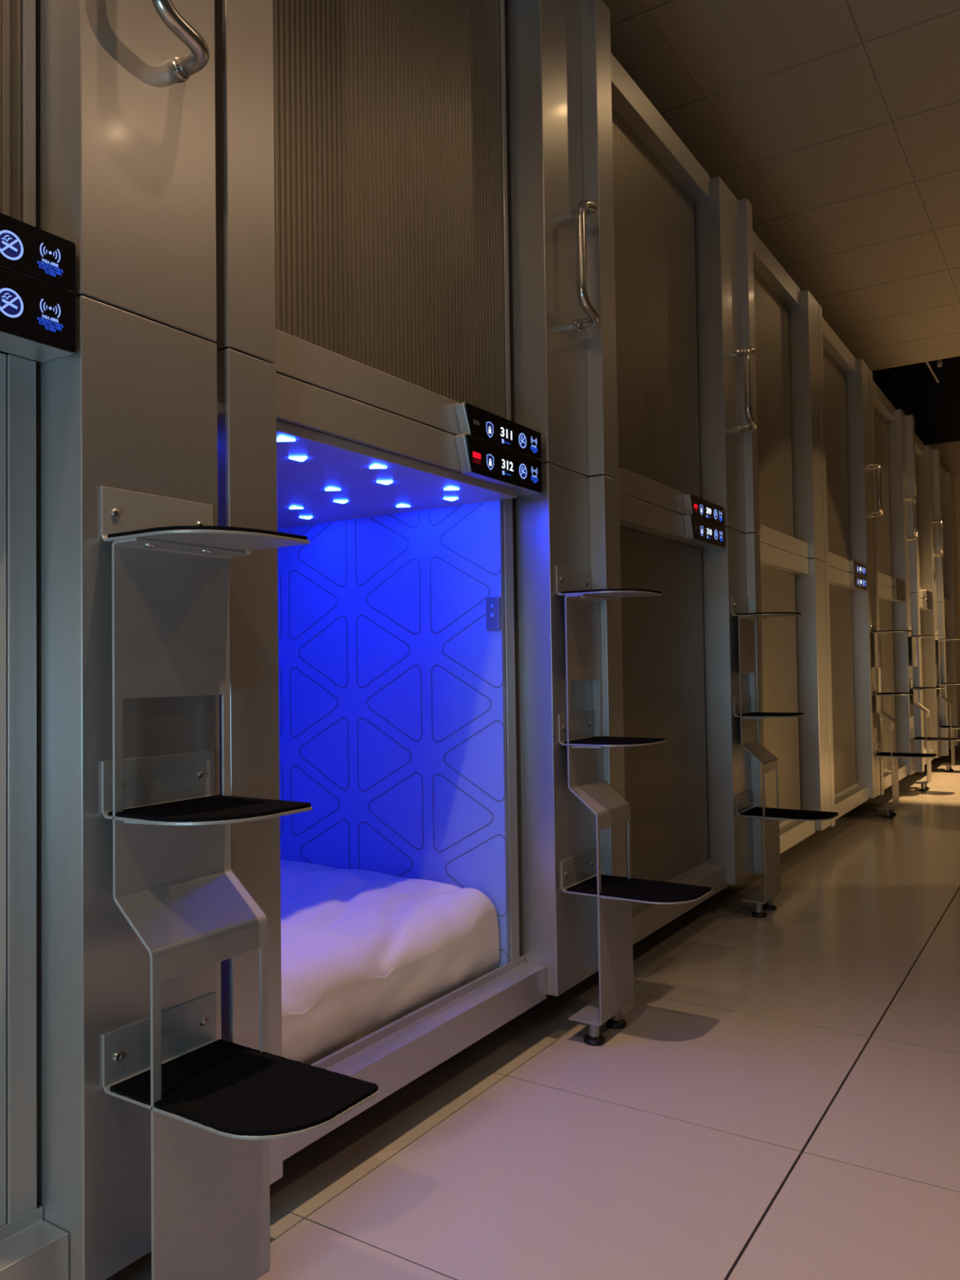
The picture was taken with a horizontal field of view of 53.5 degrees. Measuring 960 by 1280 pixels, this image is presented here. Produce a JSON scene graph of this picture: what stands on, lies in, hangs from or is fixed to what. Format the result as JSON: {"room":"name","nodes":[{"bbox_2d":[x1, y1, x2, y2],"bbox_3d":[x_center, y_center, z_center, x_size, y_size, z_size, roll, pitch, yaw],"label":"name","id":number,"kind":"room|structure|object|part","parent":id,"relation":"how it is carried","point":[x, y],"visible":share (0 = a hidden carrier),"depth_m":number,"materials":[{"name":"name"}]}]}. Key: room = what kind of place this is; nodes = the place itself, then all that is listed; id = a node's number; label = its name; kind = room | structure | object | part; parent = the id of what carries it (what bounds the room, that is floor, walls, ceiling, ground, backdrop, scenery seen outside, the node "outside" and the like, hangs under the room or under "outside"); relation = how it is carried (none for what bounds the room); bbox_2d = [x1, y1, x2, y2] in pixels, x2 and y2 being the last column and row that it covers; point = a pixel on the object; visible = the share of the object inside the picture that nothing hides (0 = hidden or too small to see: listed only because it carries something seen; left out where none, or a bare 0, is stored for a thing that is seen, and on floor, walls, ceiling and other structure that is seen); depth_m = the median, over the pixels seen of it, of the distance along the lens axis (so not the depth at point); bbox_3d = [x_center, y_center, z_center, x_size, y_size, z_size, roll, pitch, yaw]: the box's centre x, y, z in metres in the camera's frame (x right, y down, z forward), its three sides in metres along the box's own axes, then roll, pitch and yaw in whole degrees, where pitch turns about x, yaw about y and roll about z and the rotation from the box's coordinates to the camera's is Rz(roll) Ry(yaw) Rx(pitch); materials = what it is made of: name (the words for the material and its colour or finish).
{"room":"capsule hotel corridor","nodes":[
{"label":"capsule hotel corridor","id":0,"kind":"room"},
{"bbox_2d":[105,754,959,1279],"bbox_3d":[1.302,0.956,3.319,5.300,0.060,12.220,-2,-2,33],"label":"floor","id":1,"kind":"structure","parent":0,"point":[777,1097],"depth_m":1.77,"materials":[{"name":"tile"}]},
{"bbox_2d":[0,267,75,1279],"bbox_3d":[-1.743,0.204,1.224,2.201,1.216,1.248,-2,-2,33],"label":"pod","id":2,"kind":"object","parent":1,"relation":"on","point":[37,319],"visible":1,"depth_m":1.16,"materials":[{"name":"metal"}]},
{"bbox_3d":[-0.817,0.167,0.796,0.012,1.054,0.870,-2,-2,33],"label":"door","id":3,"kind":"part","parent":2,"relation":"part of","materials":[{"name":"grey metal"}]},
{"bbox_3d":[-0.775,0.737,0.785,0.073,0.088,0.916,-2,-2,33],"label":"sill","id":4,"kind":"part","parent":2,"relation":"part of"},
{"bbox_2d":[0,0,75,293],"bbox_3d":[-1.761,-1.011,1.260,2.201,1.214,1.248,-2,-2,33],"label":"pod","id":5,"kind":"object","parent":2,"relation":"on","point":[26,250],"visible":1,"depth_m":1.19,"materials":[{"name":"metal"}]},
{"bbox_3d":[-0.828,-1.031,0.843,0.012,1.064,0.884,-2,-2,33],"label":"door","id":6,"kind":"part","parent":5,"relation":"part of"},
{"bbox_2d":[100,485,379,1279],"bbox_3d":[-0.290,0.345,1.167,0.295,1.080,0.186,-2,-2,33],"label":"step ladder","id":7,"kind":"object","parent":1,"relation":"on","point":[216,1106],"visible":1,"depth_m":1.20,"materials":[{"name":"silver metal"}]},
{"bbox_2d":[32,295,546,1279],"bbox_3d":[-1.081,0.225,2.247,2.201,1.216,1.188,-2,-2,33],"label":"pod","id":8,"kind":"object","parent":1,"relation":"on","point":[372,659],"visible":0.73,"depth_m":1.42,"materials":[{"name":"metal"}]},
{"bbox_3d":[-0.465,0.181,1.270,0.100,1.204,0.216,-2,-2,33],"label":"panel","id":9,"kind":"part","parent":8,"relation":"part of","materials":[{"name":"metal"}]},
{"bbox_2d":[276,435,295,441],"bbox_3d":[-0.321,-0.326,1.549,0.029,0.002,0.033,-2,-2,33],"label":"ceiling lamp","id":10,"kind":"object","parent":8,"relation":"on","point":[279,438],"depth_m":1.54,"materials":[{"name":"white plastic"}]},
{"bbox_2d":[35,0,541,459],"bbox_3d":[-1.070,-0.992,2.264,2.272,1.214,1.188,-2,-2,33],"label":"pod","id":11,"kind":"object","parent":8,"relation":"on","point":[316,191],"visible":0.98,"depth_m":1.62,"materials":[{"name":"metal"}]},
{"bbox_3d":[-0.482,-1.024,1.306,0.100,1.202,0.216,-2,-2,33],"label":"panel","id":12,"kind":"part","parent":11,"relation":"part of","materials":[{"name":"metal"}]},
{"bbox_3d":[-0.408,-0.918,1.256,0.072,0.293,0.108,-2,-2,33],"label":"grab handle","id":13,"kind":"part","parent":11,"relation":"part of","materials":[{"name":"silver metal"}]},
{"bbox_3d":[-0.171,-1.011,1.858,0.012,1.064,0.806,-2,-2,33],"label":"door","id":14,"kind":"part","parent":11,"relation":"part of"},
{"bbox_2d":[473,419,479,426],"bbox_3d":[-0.007,-0.438,1.917,0.001,0.009,0.022,-2,-2,33],"label":"light","id":15,"kind":"object","parent":11,"relation":"attached to","point":[476,422],"depth_m":1.92,"materials":[{"name":"grey"}]},
{"bbox_2d":[288,506,303,509],"bbox_3d":[-0.429,-0.305,2.203,0.029,0.002,0.033,-2,-2,33],"label":"ceiling lamp","id":16,"kind":"object","parent":8,"relation":"on","point":[290,507],"depth_m":2.20,"materials":[{"name":"white plastic"}]},
{"bbox_2d":[288,456,306,461],"bbox_3d":[-0.318,-0.322,1.689,0.029,0.002,0.033,-2,-2,33],"label":"ceiling lamp","id":17,"kind":"object","parent":8,"relation":"on","point":[291,458],"depth_m":1.68,"materials":[{"name":"white"}]},
{"bbox_2d":[299,516,312,519],"bbox_3d":[-0.424,-0.301,2.342,0.029,0.002,0.033,-2,-2,33],"label":"ceiling lamp","id":18,"kind":"object","parent":8,"relation":"on","point":[302,517],"depth_m":2.34,"materials":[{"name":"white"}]},
{"bbox_2d":[324,487,340,490],"bbox_3d":[-0.311,-0.313,1.983,0.029,0.002,0.033,-2,-2,33],"label":"ceiling lamp","id":19,"kind":"object","parent":8,"relation":"on","point":[326,488],"depth_m":1.98,"materials":[{"name":"white plastic"}]},
{"bbox_2d":[333,500,347,503],"bbox_3d":[-0.307,-0.309,2.127,0.029,0.002,0.033,-2,-2,33],"label":"ceiling lamp","id":20,"kind":"object","parent":8,"relation":"on","point":[335,501],"depth_m":2.12,"materials":[{"name":"white"}]},
{"bbox_2d":[369,464,386,468],"bbox_3d":[-0.193,-0.322,1.770,0.029,0.002,0.033,-2,-2,33],"label":"ceiling lamp","id":21,"kind":"object","parent":8,"relation":"on","point":[371,466],"depth_m":1.77,"materials":[{"name":"white"}]},
{"bbox_2d":[376,480,392,484],"bbox_3d":[-0.188,-0.317,1.915,0.029,0.002,0.033,-2,-2,33],"label":"ceiling lamp","id":22,"kind":"object","parent":8,"relation":"on","point":[381,482],"depth_m":1.92,"materials":[{"name":"white"}]},
{"bbox_2d":[280,859,499,1064],"bbox_3d":[-1.057,0.648,2.211,1.957,0.210,1.037,-2,-2,33],"label":"mattress","id":23,"kind":"object","parent":8,"relation":"in","point":[362,951],"visible":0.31,"depth_m":1.88,"materials":[{"name":"white fabric"}]},
{"bbox_2d":[395,504,410,507],"bbox_3d":[-0.181,-0.309,2.198,0.029,0.002,0.033,-2,-2,33],"label":"ceiling lamp","id":24,"kind":"object","parent":8,"relation":"on","point":[397,505],"depth_m":2.20,"materials":[{"name":"white"}]},
{"bbox_3d":[-0.113,0.758,1.808,0.073,0.088,0.856,-2,-2,33],"label":"sill","id":25,"kind":"part","parent":8,"relation":"part of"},
{"bbox_2d":[443,497,457,501],"bbox_3d":[-0.061,-0.313,2.115,0.029,0.002,0.033,-2,-2,33],"label":"ceiling lamp","id":26,"kind":"object","parent":8,"relation":"on","point":[444,499],"depth_m":2.11,"materials":[{"name":"white plastic"}]},
{"bbox_2d":[444,486,459,490],"bbox_3d":[-0.063,-0.317,1.996,0.029,0.002,0.033,-2,-2,33],"label":"ceiling lamp","id":27,"kind":"object","parent":8,"relation":"on","point":[446,488],"depth_m":1.99,"materials":[{"name":"white plastic"}]},
{"bbox_2d":[472,451,480,464],"bbox_3d":[-0.006,-0.367,1.915,0.001,0.022,0.030,-2,-2,33],"label":"light","id":28,"kind":"object","parent":8,"relation":"attached to","point":[476,455],"depth_m":1.92,"materials":[{"name":"red plastic"}]},
{"bbox_2d":[485,596,501,630],"bbox_3d":[0.030,-0.060,2.146,0.036,0.074,0.005,-2,-2,33],"label":"switch plate","id":29,"kind":"object","parent":8,"relation":"attached to","point":[493,604],"depth_m":2.14,"materials":[{"name":"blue plastic"}]},
{"bbox_2d":[511,462,727,996],"bbox_3d":[-0.402,0.243,3.261,2.242,1.212,1.252,-2,-2,33],"label":"pod","id":30,"kind":"object","parent":1,"relation":"on","point":[652,671],"visible":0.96,"depth_m":2.33,"materials":[{"name":"metal"}]},
{"bbox_3d":[0.178,0.201,2.263,0.100,1.204,0.204,-2,-2,33],"label":"panel","id":31,"kind":"part","parent":30,"relation":"part of","materials":[{"name":"metal"}]},
{"bbox_2d":[504,0,724,525],"bbox_3d":[-0.407,-0.971,3.289,2.272,1.214,1.252,-2,-2,33],"label":"pod","id":32,"kind":"object","parent":30,"relation":"on","point":[602,191],"visible":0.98,"depth_m":2.35,"materials":[{"name":"metal"}]},
{"bbox_3d":[0.160,-1.004,2.299,0.100,1.202,0.204,-2,-2,33],"label":"panel","id":33,"kind":"part","parent":32,"relation":"part of","materials":[{"name":"metal"}]},
{"bbox_3d":[0.237,-0.898,2.254,0.072,0.293,0.108,-2,-2,33],"label":"grab handle","id":34,"kind":"part","parent":32,"relation":"part of","materials":[{"name":"silver metal"}]},
{"bbox_3d":[0.486,-0.990,2.875,0.012,1.064,0.936,-2,-2,33],"label":"door","id":35,"kind":"part","parent":32,"relation":"part of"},
{"bbox_3d":[0.502,-1.563,2.888,0.067,0.081,0.960,-2,-2,33],"label":"rail","id":36,"kind":"part","parent":32,"relation":"part of","materials":[{"name":"grey metal"}]},
{"bbox_3d":[0.504,0.208,2.839,0.012,1.054,0.936,-2,-2,33],"label":"door","id":37,"kind":"part","parent":30,"relation":"part of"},
{"bbox_3d":[0.539,0.778,2.817,0.073,0.088,0.960,-2,-2,33],"label":"sill","id":38,"kind":"part","parent":30,"relation":"part of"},
{"bbox_2d":[555,564,712,1045],"bbox_3d":[0.353,0.365,2.162,0.295,1.080,0.177,-2,-2,33],"label":"step ladder","id":39,"kind":"object","parent":1,"relation":"on","point":[580,874],"visible":1,"depth_m":2.19,"materials":[{"name":"silver metal"}]},
{"bbox_3d":[0.258,0.874,2.148,0.023,0.036,0.023,-2,-2,33],"label":"stem","id":40,"kind":"part","parent":39,"relation":"part of","materials":[{"name":"silver metal"}]},
{"bbox_3d":[0.321,0.876,2.246,0.023,0.036,0.023,-2,-2,33],"label":"stem","id":41,"kind":"part","parent":39,"relation":"part of","materials":[{"name":"silver metal"}]},
{"bbox_2d":[699,527,815,884],"bbox_3d":[0.258,0.264,4.292,2.230,1.212,1.194,-2,-2,33],"label":"pod","id":42,"kind":"object","parent":1,"relation":"on","point":[752,569],"visible":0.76,"depth_m":3.35,"materials":[{"name":"metal"}]},
{"bbox_3d":[0.858,0.222,3.315,0.100,1.204,0.203,-2,-2,33],"label":"panel","id":43,"kind":"part","parent":42,"relation":"part of","materials":[{"name":"metal"}]},
{"bbox_2d":[693,176,808,558],"bbox_3d":[0.258,-0.951,4.317,2.272,1.212,1.194,-2,-2,33],"label":"pod","id":44,"kind":"object","parent":42,"relation":"on","point":[744,296],"visible":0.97,"depth_m":3.39,"materials":[{"name":"metal"}]},
{"bbox_3d":[0.840,-0.983,3.351,0.100,1.202,0.203,-2,-2,33],"label":"panel","id":45,"kind":"part","parent":44,"relation":"part of","materials":[{"name":"metal"}]},
{"bbox_3d":[0.917,-0.877,3.306,0.072,0.293,0.108,-2,-2,33],"label":"grab handle","id":46,"kind":"part","parent":44,"relation":"part of","materials":[{"name":"silver metal"}]},
{"bbox_3d":[1.146,-0.970,3.895,0.012,1.064,0.897,-2,-2,33],"label":"door","id":47,"kind":"part","parent":44,"relation":"part of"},
{"bbox_3d":[1.161,-1.543,3.907,0.067,0.081,0.922,-2,-2,33],"label":"rail","id":48,"kind":"part","parent":44,"relation":"part of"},
{"bbox_3d":[1.164,0.229,3.859,0.012,1.054,0.897,-2,-2,33],"label":"door","id":49,"kind":"part","parent":42,"relation":"part of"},
{"bbox_3d":[1.198,0.798,3.836,0.073,0.088,0.922,-2,-2,33],"label":"sill","id":50,"kind":"part","parent":42,"relation":"part of","materials":[{"name":"grey metal"}]},
{"bbox_2d":[731,595,839,917],"bbox_3d":[1.034,0.387,3.213,0.295,1.080,0.177,-2,-2,33],"label":"step ladder","id":51,"kind":"object","parent":1,"relation":"on","point":[771,817],"visible":1,"depth_m":3.24,"materials":[{"name":"silver metal"}]},
{"bbox_3d":[0.938,0.895,3.200,0.023,0.036,0.023,-2,-2,33],"label":"stem","id":52,"kind":"part","parent":51,"relation":"part of","materials":[{"name":"silver metal"}]},
{"bbox_3d":[1.001,0.897,3.298,0.023,0.036,0.023,-2,-2,33],"label":"stem","id":53,"kind":"part","parent":51,"relation":"part of","materials":[{"name":"grey metal"}]},
{"bbox_2d":[792,558,867,831],"bbox_3d":[0.886,0.286,5.289,2.201,1.216,1.160,-2,-2,33],"label":"pod","id":54,"kind":"object","parent":1,"relation":"on","point":[823,598],"visible":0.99,"depth_m":4.33,"materials":[{"name":"metal"}]},
{"bbox_3d":[1.502,0.242,4.311,0.100,1.204,0.185,-2,-2,33],"label":"panel","id":55,"kind":"part","parent":54,"relation":"part of","materials":[{"name":"metal"}]},
{"bbox_2d":[787,289,866,576],"bbox_3d":[0.868,-0.930,5.325,2.201,1.214,1.160,-2,-2,33],"label":"pod","id":56,"kind":"object","parent":54,"relation":"on","point":[820,361],"visible":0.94,"depth_m":4.36,"materials":[{"name":"metal"}]},
{"bbox_3d":[1.484,-0.963,4.346,0.100,1.202,0.185,-2,-2,33],"label":"panel","id":57,"kind":"part","parent":56,"relation":"part of","materials":[{"name":"metal"}]},
{"bbox_3d":[1.784,-0.950,4.880,0.012,1.064,0.871,-2,-2,33],"label":"door","id":58,"kind":"part","parent":56,"relation":"part of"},
{"bbox_3d":[1.798,-1.523,4.892,0.067,0.081,0.898,-2,-2,33],"label":"rail","id":59,"kind":"part","parent":56,"relation":"part of","materials":[{"name":"grey metal"}]},
{"bbox_3d":[1.801,0.248,4.845,0.012,1.054,0.871,-2,-2,33],"label":"door","id":60,"kind":"part","parent":54,"relation":"part of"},
{"bbox_3d":[1.835,0.818,4.821,0.073,0.088,0.898,-2,-2,33],"label":"sill","id":61,"kind":"part","parent":54,"relation":"part of","materials":[{"name":"grey metal"}]},
{"bbox_2d":[848,577,906,798],"bbox_3d":[1.541,0.307,6.303,2.201,1.216,1.252,-2,-2,33],"label":"pod","id":62,"kind":"object","parent":1,"relation":"on","point":[874,603],"visible":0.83,"depth_m":5.23,"materials":[{"name":"metal"}]},
{"bbox_3d":[2.138,0.262,5.294,0.100,1.204,0.205,-2,-2,33],"label":"panel","id":63,"kind":"part","parent":62,"relation":"part of","materials":[{"name":"metal"}]},
{"bbox_2d":[844,358,905,590],"bbox_3d":[1.553,-0.910,6.320,2.272,1.214,1.252,-2,-2,33],"label":"pod","id":64,"kind":"object","parent":62,"relation":"on","point":[868,411],"visible":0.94,"depth_m":5.29,"materials":[{"name":"metal"}]},
{"bbox_3d":[2.120,-0.944,5.330,0.100,1.202,0.205,-2,-2,33],"label":"panel","id":65,"kind":"part","parent":64,"relation":"part of","materials":[{"name":"metal"}]},
{"bbox_3d":[2.197,-0.837,5.285,0.072,0.293,0.108,-2,-2,33],"label":"grab handle","id":66,"kind":"part","parent":64,"relation":"part of","materials":[{"name":"silver metal"}]},
{"bbox_3d":[2.454,-0.929,5.917,0.012,1.064,0.910,-2,-2,33],"label":"door","id":67,"kind":"part","parent":64,"relation":"part of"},
{"bbox_3d":[2.466,-1.502,5.926,0.067,0.081,0.942,-2,-2,33],"label":"rail","id":68,"kind":"part","parent":64,"relation":"part of","materials":[{"name":"grey metal"}]},
{"bbox_3d":[2.471,0.269,5.881,0.012,1.054,0.910,-2,-2,33],"label":"door","id":69,"kind":"part","parent":62,"relation":"part of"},
{"bbox_3d":[2.504,0.839,5.855,0.073,0.088,0.942,-2,-2,33],"label":"sill","id":70,"kind":"part","parent":62,"relation":"part of","materials":[{"name":"grey metal"}]},
{"bbox_2d":[869,619,937,818],"bbox_3d":[2.315,0.426,5.196,0.295,1.080,0.186,-2,-2,33],"label":"step ladder","id":71,"kind":"object","parent":1,"relation":"on","point":[889,808],"visible":1,"depth_m":5.21,"materials":[{"name":"silver metal"}]},
{"bbox_3d":[2.217,0.935,5.179,0.023,0.036,0.023,-2,-2,33],"label":"stem","id":72,"kind":"part","parent":71,"relation":"part of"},
{"bbox_2d":[892,591,933,774],"bbox_3d":[2.240,0.325,7.347,2.240,1.212,1.258,-2,-2,33],"label":"pod","id":73,"kind":"object","parent":1,"relation":"on","point":[908,715],"visible":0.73,"depth_m":6.28,"materials":[{"name":"metal"}]},
{"bbox_3d":[2.818,0.283,6.346,0.100,1.204,0.205,-2,-2,33],"label":"panel","id":74,"kind":"part","parent":73,"relation":"part of","materials":[{"name":"metal"}]},
{"bbox_2d":[887,408,933,600],"bbox_3d":[2.235,-0.889,7.374,2.272,1.214,1.258,-2,-2,33],"label":"pod","id":75,"kind":"object","parent":73,"relation":"on","point":[904,445],"visible":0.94,"depth_m":6.32,"materials":[{"name":"metal"}]},
{"bbox_3d":[2.801,-0.922,6.382,0.100,1.202,0.205,-2,-2,33],"label":"panel","id":76,"kind":"part","parent":75,"relation":"part of","materials":[{"name":"metal"}]},
{"bbox_3d":[2.877,-0.816,6.337,0.072,0.293,0.108,-2,-2,33],"label":"grab handle","id":77,"kind":"part","parent":75,"relation":"part of","materials":[{"name":"silver metal"}]},
{"bbox_3d":[3.130,-0.908,6.962,0.012,1.064,0.936,-2,-2,33],"label":"door","id":78,"kind":"part","parent":75,"relation":"part of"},
{"bbox_3d":[3.143,-1.481,6.972,0.067,0.081,0.967,-2,-2,33],"label":"rail","id":79,"kind":"part","parent":75,"relation":"part of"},
{"bbox_3d":[3.147,0.290,6.927,0.012,1.054,0.936,-2,-2,33],"label":"door","id":80,"kind":"part","parent":73,"relation":"part of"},
{"bbox_3d":[3.180,0.860,6.901,0.073,0.088,0.967,-2,-2,33],"label":"sill","id":81,"kind":"part","parent":73,"relation":"part of","materials":[{"name":"grey metal"}]},
{"bbox_2d":[907,626,959,791],"bbox_3d":[2.994,0.448,6.244,0.295,1.080,0.177,-2,-2,33],"label":"step ladder","id":82,"kind":"object","parent":1,"relation":"on","point":[924,787],"visible":0.97,"depth_m":6.25,"materials":[{"name":"silver metal"}]},
{"bbox_3d":[2.898,0.956,6.231,0.023,0.036,0.023,-2,-2,33],"label":"stem","id":83,"kind":"part","parent":82,"relation":"part of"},
{"bbox_2d":[920,600,951,758],"bbox_3d":[2.921,0.347,8.400,2.240,1.212,1.249,-2,-2,33],"label":"pod","id":84,"kind":"object","parent":1,"relation":"on","point":[933,620],"visible":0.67,"depth_m":7.33,"materials":[{"name":"metal"}]},
{"bbox_3d":[3.502,0.304,7.403,0.100,1.204,0.205,-2,-2,33],"label":"panel","id":85,"kind":"part","parent":84,"relation":"part of","materials":[{"name":"metal"}]},
{"bbox_2d":[916,444,950,608],"bbox_3d":[2.916,-0.868,8.428,2.272,1.212,1.249,-2,-2,33],"label":"pod","id":86,"kind":"object","parent":84,"relation":"on","point":[931,473],"visible":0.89,"depth_m":7.37,"materials":[{"name":"metal"}]},
{"bbox_3d":[3.484,-0.901,7.439,0.100,1.202,0.205,-2,-2,33],"label":"panel","id":87,"kind":"part","parent":86,"relation":"part of","materials":[{"name":"metal"}]},
{"bbox_3d":[3.561,-0.795,7.394,0.072,0.293,0.108,-2,-2,33],"label":"grab handle","id":88,"kind":"part","parent":86,"relation":"part of","materials":[{"name":"silver metal"}]},
{"bbox_3d":[3.824,-1.460,8.025,0.067,0.081,0.959,-2,-2,33],"label":"rail","id":89,"kind":"part","parent":86,"relation":"part of","materials":[{"name":"grey metal"}]},
{"bbox_3d":[3.861,0.881,7.954,0.073,0.088,0.959,-2,-2,33],"label":"sill","id":90,"kind":"part","parent":84,"relation":"part of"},
{"bbox_2d":[934,631,959,772],"bbox_3d":[3.677,0.469,7.301,0.295,1.080,0.177,-2,-2,33],"label":"step ladder","id":91,"kind":"object","parent":1,"relation":"on","point":[948,766],"visible":0.94,"depth_m":7.31,"materials":[{"name":"silver metal"}]},
{"bbox_2d":[940,471,959,745],"bbox_3d":[3.325,-0.246,9.094,2.200,2.409,0.328,-2,-2,33],"label":"end panel","id":92,"kind":"object","parent":1,"relation":"on","point":[952,654],"visible":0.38,"depth_m":8.39,"materials":[{"name":"metal"}]},
{"bbox_2d":[602,0,959,371],"bbox_3d":[0.762,-2.213,2.649,5.300,0.050,10.400,-2,-2,33],"label":"ceiling","id":93,"kind":"structure","parent":0,"point":[837,122],"depth_m":4.04,"materials":[{"name":"tile"}]},
{"bbox_2d":[925,359,942,382],"bbox_3d":[3.583,-2.112,7.444,0.106,0.070,0.680,-2,-2,33],"label":"spotlight","id":94,"kind":"object","parent":93,"relation":"attached to","point":[939,362],"visible":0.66,"depth_m":7.29,"materials":[{"name":"grey metal"}]},
{"bbox_2d":[928,440,959,754],"bbox_3d":[4.626,-0.364,8.533,5.300,2.910,0.100,-2,-2,33],"label":"wall","id":95,"kind":"structure","parent":0,"point":[949,452],"depth_m":8.68,"materials":[{"name":"beige paint"}]},
{"bbox_2d":[871,355,959,445],"bbox_3d":[4.585,-2.568,8.586,5.300,1.500,0.130,-2,-2,33],"label":"ceiling","id":96,"kind":"structure","parent":95,"relation":"attached to","point":[913,388],"depth_m":8.79,"materials":[{"name":"black"}]}
]}

